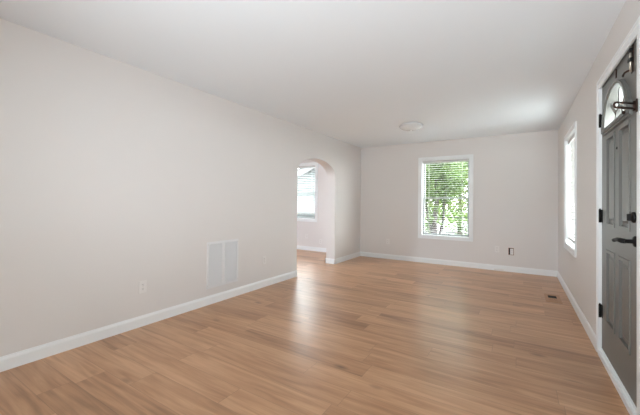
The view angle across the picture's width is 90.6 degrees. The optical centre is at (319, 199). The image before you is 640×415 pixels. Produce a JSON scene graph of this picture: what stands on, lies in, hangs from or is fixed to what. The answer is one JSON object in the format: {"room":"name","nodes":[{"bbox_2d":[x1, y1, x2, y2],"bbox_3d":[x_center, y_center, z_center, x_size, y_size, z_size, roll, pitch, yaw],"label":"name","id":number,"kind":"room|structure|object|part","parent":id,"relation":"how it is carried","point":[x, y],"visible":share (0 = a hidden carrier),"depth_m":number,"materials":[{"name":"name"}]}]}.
{"room":"empty living room","nodes":[
{"label":"empty living room","id":0,"kind":"room"},
{"bbox_2d":[0,18,360,356],"bbox_3d":[-1.410,-0.012,3.635,0.190,2.440,8.453,0,-1,32],"label":"wall","id":1,"kind":"structure","parent":0,"point":[115,175],"depth_m":2.88,"materials":[{"name":"beige paint"}]},
{"bbox_2d":[139,280,146,293],"bbox_3d":[-1.686,0.829,3.014,0.009,0.116,0.072,0,-1,32],"label":"wall outlet","id":2,"kind":"object","parent":1,"relation":"attached to","point":[142,284],"visible":1,"depth_m":3.01,"materials":[{"name":"white plastic"}]},
{"bbox_2d":[0,270,296,371],"bbox_3d":[-1.978,1.142,2.546,0.014,0.100,6.035,0,-1,32],"label":"baseboard","id":3,"kind":"structure","parent":1,"relation":"attached to","point":[13,360],"depth_m":2.84,"materials":[{"name":"white paint"}]},
{"bbox_2d":[206,239,238,288],"bbox_3d":[-1.169,0.761,3.832,0.011,0.536,0.476,0,-1,32],"label":"air vent","id":4,"kind":"object","parent":1,"relation":"in","point":[222,256],"visible":1,"depth_m":3.81,"materials":[{"name":"white metal"}]},
{"bbox_2d":[325,251,360,263],"bbox_3d":[0.512,1.207,6.698,0.218,0.100,1.188,0,-1,32],"label":"baseboard","id":5,"kind":"structure","parent":1,"relation":"attached to","point":[354,255],"depth_m":6.40,"materials":[{"name":"white paint"}]},
{"bbox_2d":[0,0,625,147],"bbox_3d":[-1.311,-1.261,3.592,7.429,0.060,8.733,0,-1,32],"label":"ceiling","id":6,"kind":"structure","parent":0,"point":[353,72],"depth_m":2.63,"materials":[{"name":"white paint"}]},
{"bbox_2d":[399,122,422,130],"bbox_3d":[1.440,-1.137,5.008,0.364,0.107,0.364,0,-1,32],"label":"ceiling light","id":7,"kind":"object","parent":6,"relation":"attached to","point":[410,126],"visible":1,"depth_m":4.90,"materials":[{"name":"white paint"}]},
{"bbox_2d":[0,249,629,414],"bbox_3d":[-1.335,1.239,3.568,7.429,0.060,8.733,0,-1,32],"label":"floor","id":8,"kind":"structure","parent":0,"point":[361,335],"depth_m":2.43,"materials":[{"name":"brown wood"}]},
{"bbox_2d":[544,293,562,303],"bbox_3d":[2.964,1.253,4.035,0.164,0.005,0.400,0,-1,32],"label":"floor vent","id":9,"kind":"object","parent":8,"relation":"in","point":[548,297],"visible":1,"depth_m":4.01,"materials":[{"name":"brown metal"}]},
{"bbox_2d":[297,130,557,270],"bbox_3d":[0.964,0.046,7.217,7.429,2.440,0.140,0,-1,32],"label":"wall","id":10,"kind":"structure","parent":0,"point":[515,176],"depth_m":5.88,"materials":[{"name":"beige paint"}]},
{"bbox_2d":[297,162,317,221],"bbox_3d":[-0.457,-0.191,8.103,1.017,1.475,0.159,0,-1,32],"label":"window","id":11,"kind":"structure","parent":10,"relation":"in","point":[305,219],"depth_m":7.81,"materials":[{"name":"white paint"}]},
{"bbox_2d":[297,165,314,213],"bbox_3d":[-0.464,-0.250,8.090,0.859,1.210,0.054,0,-1,32],"label":"window blind","id":12,"kind":"object","parent":11,"relation":"attached to","point":[313,166],"visible":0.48,"depth_m":7.99,"materials":[{"name":"white plastic"}]},
{"bbox_3d":[-0.440,0.134,8.131,0.871,0.678,0.026,0,-1,32],"label":"sash","id":13,"kind":"part","parent":11,"relation":"part of","materials":[{"name":"clear glass"}]},
{"bbox_2d":[297,245,325,251],"bbox_3d":[-0.691,1.209,8.148,3.363,0.100,0.014,0,-1,32],"label":"baseboard","id":14,"kind":"structure","parent":10,"relation":"attached to","point":[309,248],"depth_m":7.84,"materials":[{"name":"white paint"}]},
{"bbox_2d":[418,154,472,241],"bbox_3d":[2.474,-0.037,6.258,1.017,1.637,0.159,0,-1,32],"label":"window","id":15,"kind":"structure","parent":10,"relation":"in","point":[421,167],"depth_m":6.25,"materials":[{"name":"white paint"}]},
{"bbox_2d":[422,159,468,233],"bbox_3d":[2.466,-0.068,6.245,0.859,1.428,0.054,0,-1,32],"label":"window blind","id":16,"kind":"object","parent":15,"relation":"attached to","point":[455,160],"visible":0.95,"depth_m":6.23,"materials":[{"name":"white plastic"}]},
{"bbox_3d":[2.459,0.635,6.238,0.859,0.022,0.046,0,-1,32],"label":"rail","id":17,"kind":"part","parent":16,"relation":"part of","materials":[{"name":"white plastic"}]},
{"bbox_3d":[2.512,-0.401,6.316,0.871,0.760,0.026,0,-1,32],"label":"sash","id":18,"kind":"part","parent":15,"relation":"part of","materials":[{"name":"glass"}]},
{"bbox_3d":[2.490,0.330,6.286,0.871,0.760,0.026,0,-1,32],"label":"sash","id":19,"kind":"part","parent":15,"relation":"part of","materials":[{"name":"clear glass"}]},
{"bbox_2d":[361,252,557,276],"bbox_3d":[2.427,1.221,6.188,3.568,0.100,0.014,0,-1,32],"label":"baseboard","id":20,"kind":"structure","parent":10,"relation":"attached to","point":[543,272],"depth_m":5.99,"materials":[{"name":"white paint"}]},
{"bbox_2d":[508,248,512,254],"bbox_3d":[3.377,0.914,5.598,0.084,0.128,0.011,0,-1,32],"label":"outlet box","id":21,"kind":"object","parent":10,"relation":"attached to","point":[510,250],"visible":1,"depth_m":5.60,"materials":[{"name":"beige plastic"}]},
{"bbox_2d":[558,0,639,333],"bbox_3d":[1.725,-0.001,1.581,0.140,2.440,8.593,0,-1,32],"label":"wall","id":22,"kind":"structure","parent":0,"point":[579,273],"depth_m":3.06,"materials":[{"name":"beige paint"}]},
{"bbox_2d":[564,121,576,257],"bbox_3d":[3.211,-0.113,3.961,0.159,1.540,1.017,0,-1,32],"label":"window","id":23,"kind":"structure","parent":22,"relation":"in","point":[571,247],"depth_m":4.34,"materials":[{"name":"white paint"}]},
{"bbox_3d":[3.217,-0.113,3.957,0.144,1.410,0.887,0,-1,32],"label":"frame","id":24,"kind":"part","parent":23,"relation":"part of","materials":[{"name":"white paint"}]},
{"bbox_2d":[568,133,574,242],"bbox_3d":[3.198,-0.139,3.969,0.054,1.340,0.859,0,-1,32],"label":"window blind","id":25,"kind":"object","parent":23,"relation":"attached to","point":[571,142],"visible":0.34,"depth_m":4.16,"materials":[{"name":"white plastic"}]},
{"bbox_2d":[557,272,595,349],"bbox_3d":[1.682,1.170,1.664,0.014,0.100,8.439,0,-1,32],"label":"baseboard","id":26,"kind":"structure","parent":22,"relation":"attached to","point":[592,336],"depth_m":3.29,"materials":[{"name":"white paint"}]},
{"bbox_2d":[596,16,639,414],"bbox_3d":[2.009,0.131,2.099,0.211,2.192,1.104,0,-1,32],"label":"door","id":27,"kind":"structure","parent":22,"relation":"in","point":[617,130],"depth_m":2.08,"materials":[{"name":"grey paint"}]},
{"bbox_3d":[2.096,0.650,2.279,0.018,0.554,0.241,0,-1,32],"label":"panel","id":28,"kind":"part","parent":27,"relation":"part of","materials":[{"name":"grey paint"}]},
{"bbox_3d":[2.104,-0.138,2.287,0.018,0.669,0.241,0,-1,32],"label":"panel","id":29,"kind":"part","parent":27,"relation":"part of","materials":[{"name":"grey paint"}]},
{"bbox_3d":[2.025,-0.648,2.146,0.072,0.303,0.706,0,-1,32],"label":"fanlight frame","id":30,"kind":"part","parent":27,"relation":"part of","materials":[{"name":"glass"}]},
{"bbox_3d":[2.027,1.201,2.080,0.153,0.052,0.979,0,-1,32],"label":"sill","id":31,"kind":"part","parent":27,"relation":"part of","materials":[{"name":"white paint"}]},
{"bbox_3d":[1.908,0.645,1.980,0.018,0.554,0.254,0,-1,32],"label":"panel","id":32,"kind":"part","parent":27,"relation":"part of","materials":[{"name":"grey paint"}]},
{"bbox_3d":[1.915,-0.142,1.988,0.018,0.669,0.254,0,-1,32],"label":"panel","id":33,"kind":"part","parent":27,"relation":"part of","materials":[{"name":"grey paint"}]},
{"bbox_3d":[1.776,0.237,1.852,0.082,0.062,0.154,0,-1,32],"label":"lever","id":34,"kind":"part","parent":27,"relation":"part of","materials":[{"name":"black metal"}]},
{"bbox_2d":[613,98,637,112],"bbox_3d":[1.641,-0.507,1.697,0.146,0.070,0.025,1,-1,-8],"label":"guard","id":35,"kind":"object","parent":27,"relation":"attached to","point":[635,103],"visible":1,"depth_m":1.70,"materials":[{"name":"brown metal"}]},
{"bbox_3d":[1.703,-0.507,1.705,0.005,0.070,0.028,0,-1,32],"label":"mounting plate","id":36,"kind":"part","parent":35,"relation":"part of","materials":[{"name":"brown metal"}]},
{"bbox_3d":[1.817,-0.824,1.854,0.013,0.150,0.013,0,-1,32],"label":"bolt rod","id":37,"kind":"part","parent":27,"relation":"part of","materials":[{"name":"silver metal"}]},
{"label":"outside","id":38,"kind":"structure","parent":0,"visible":0},
{"bbox_2d":[425,213,466,234],"bbox_3d":[3.734,1.773,15.344,70.000,0.100,90.000,0,-1,32],"label":"ground","id":39,"kind":"structure","parent":38,"point":[447,229],"depth_m":21.66,"materials":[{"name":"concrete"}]},
{"bbox_2d":[297,168,314,216],"bbox_3d":[-0.175,-0.377,18.225,7.300,4.178,6.340,0,-1,32],"label":"house","id":40,"kind":"structure","parent":39,"relation":"on","point":[305,173],"depth_m":15.16,"materials":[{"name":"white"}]},
{"bbox_3d":[-1.825,-0.899,15.597,7.300,3.137,0.040,0,-1,32],"label":"rake trim","id":41,"kind":"part","parent":40,"relation":"part of","materials":[{"name":"grey paint"}]},
{"bbox_2d":[425,185,456,229],"bbox_3d":[6.446,-0.755,18.979,3.874,5.084,1.916,0,-1,32],"label":"tree","id":42,"kind":"object","parent":39,"relation":"on","point":[445,185],"visible":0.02,"depth_m":18.57,"materials":[{"name":"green plant"}]},
{"bbox_2d":[425,162,467,232],"bbox_3d":[3.745,-0.482,10.405,2.837,4.320,1.881,0,-1,32],"label":"tree","id":43,"kind":"object","parent":39,"relation":"on","point":[438,187],"visible":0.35,"depth_m":10.01,"materials":[{"name":"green plant"}]},
{"bbox_2d":[427,161,467,233],"bbox_3d":[6.559,-0.832,14.194,4.460,5.148,2.001,0,-1,32],"label":"tree","id":44,"kind":"object","parent":39,"relation":"on","point":[466,176],"visible":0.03,"depth_m":14.24,"materials":[{"name":"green plant"}]},
{"bbox_2d":[442,196,466,233],"bbox_3d":[4.172,0.783,8.233,1.886,1.750,0.031,0,-1,32],"label":"rail fence","id":45,"kind":"object","parent":39,"relation":"on","point":[443,196],"visible":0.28,"depth_m":8.72,"materials":[{"name":"wood"}]},
{"bbox_3d":[3.387,0.780,8.726,0.030,1.750,0.030,0,-1,26],"label":"post","id":46,"kind":"part","parent":45,"relation":"part of","materials":[{"name":"wood"}]},
{"bbox_2d":[444,213,466,234],"bbox_3d":[5.011,1.101,11.265,1.147,1.337,0.855,0,-1,32],"label":"shrub","id":47,"kind":"object","parent":39,"relation":"on","point":[464,224],"visible":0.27,"depth_m":11.27,"materials":[{"name":"green plant"}]}
]}

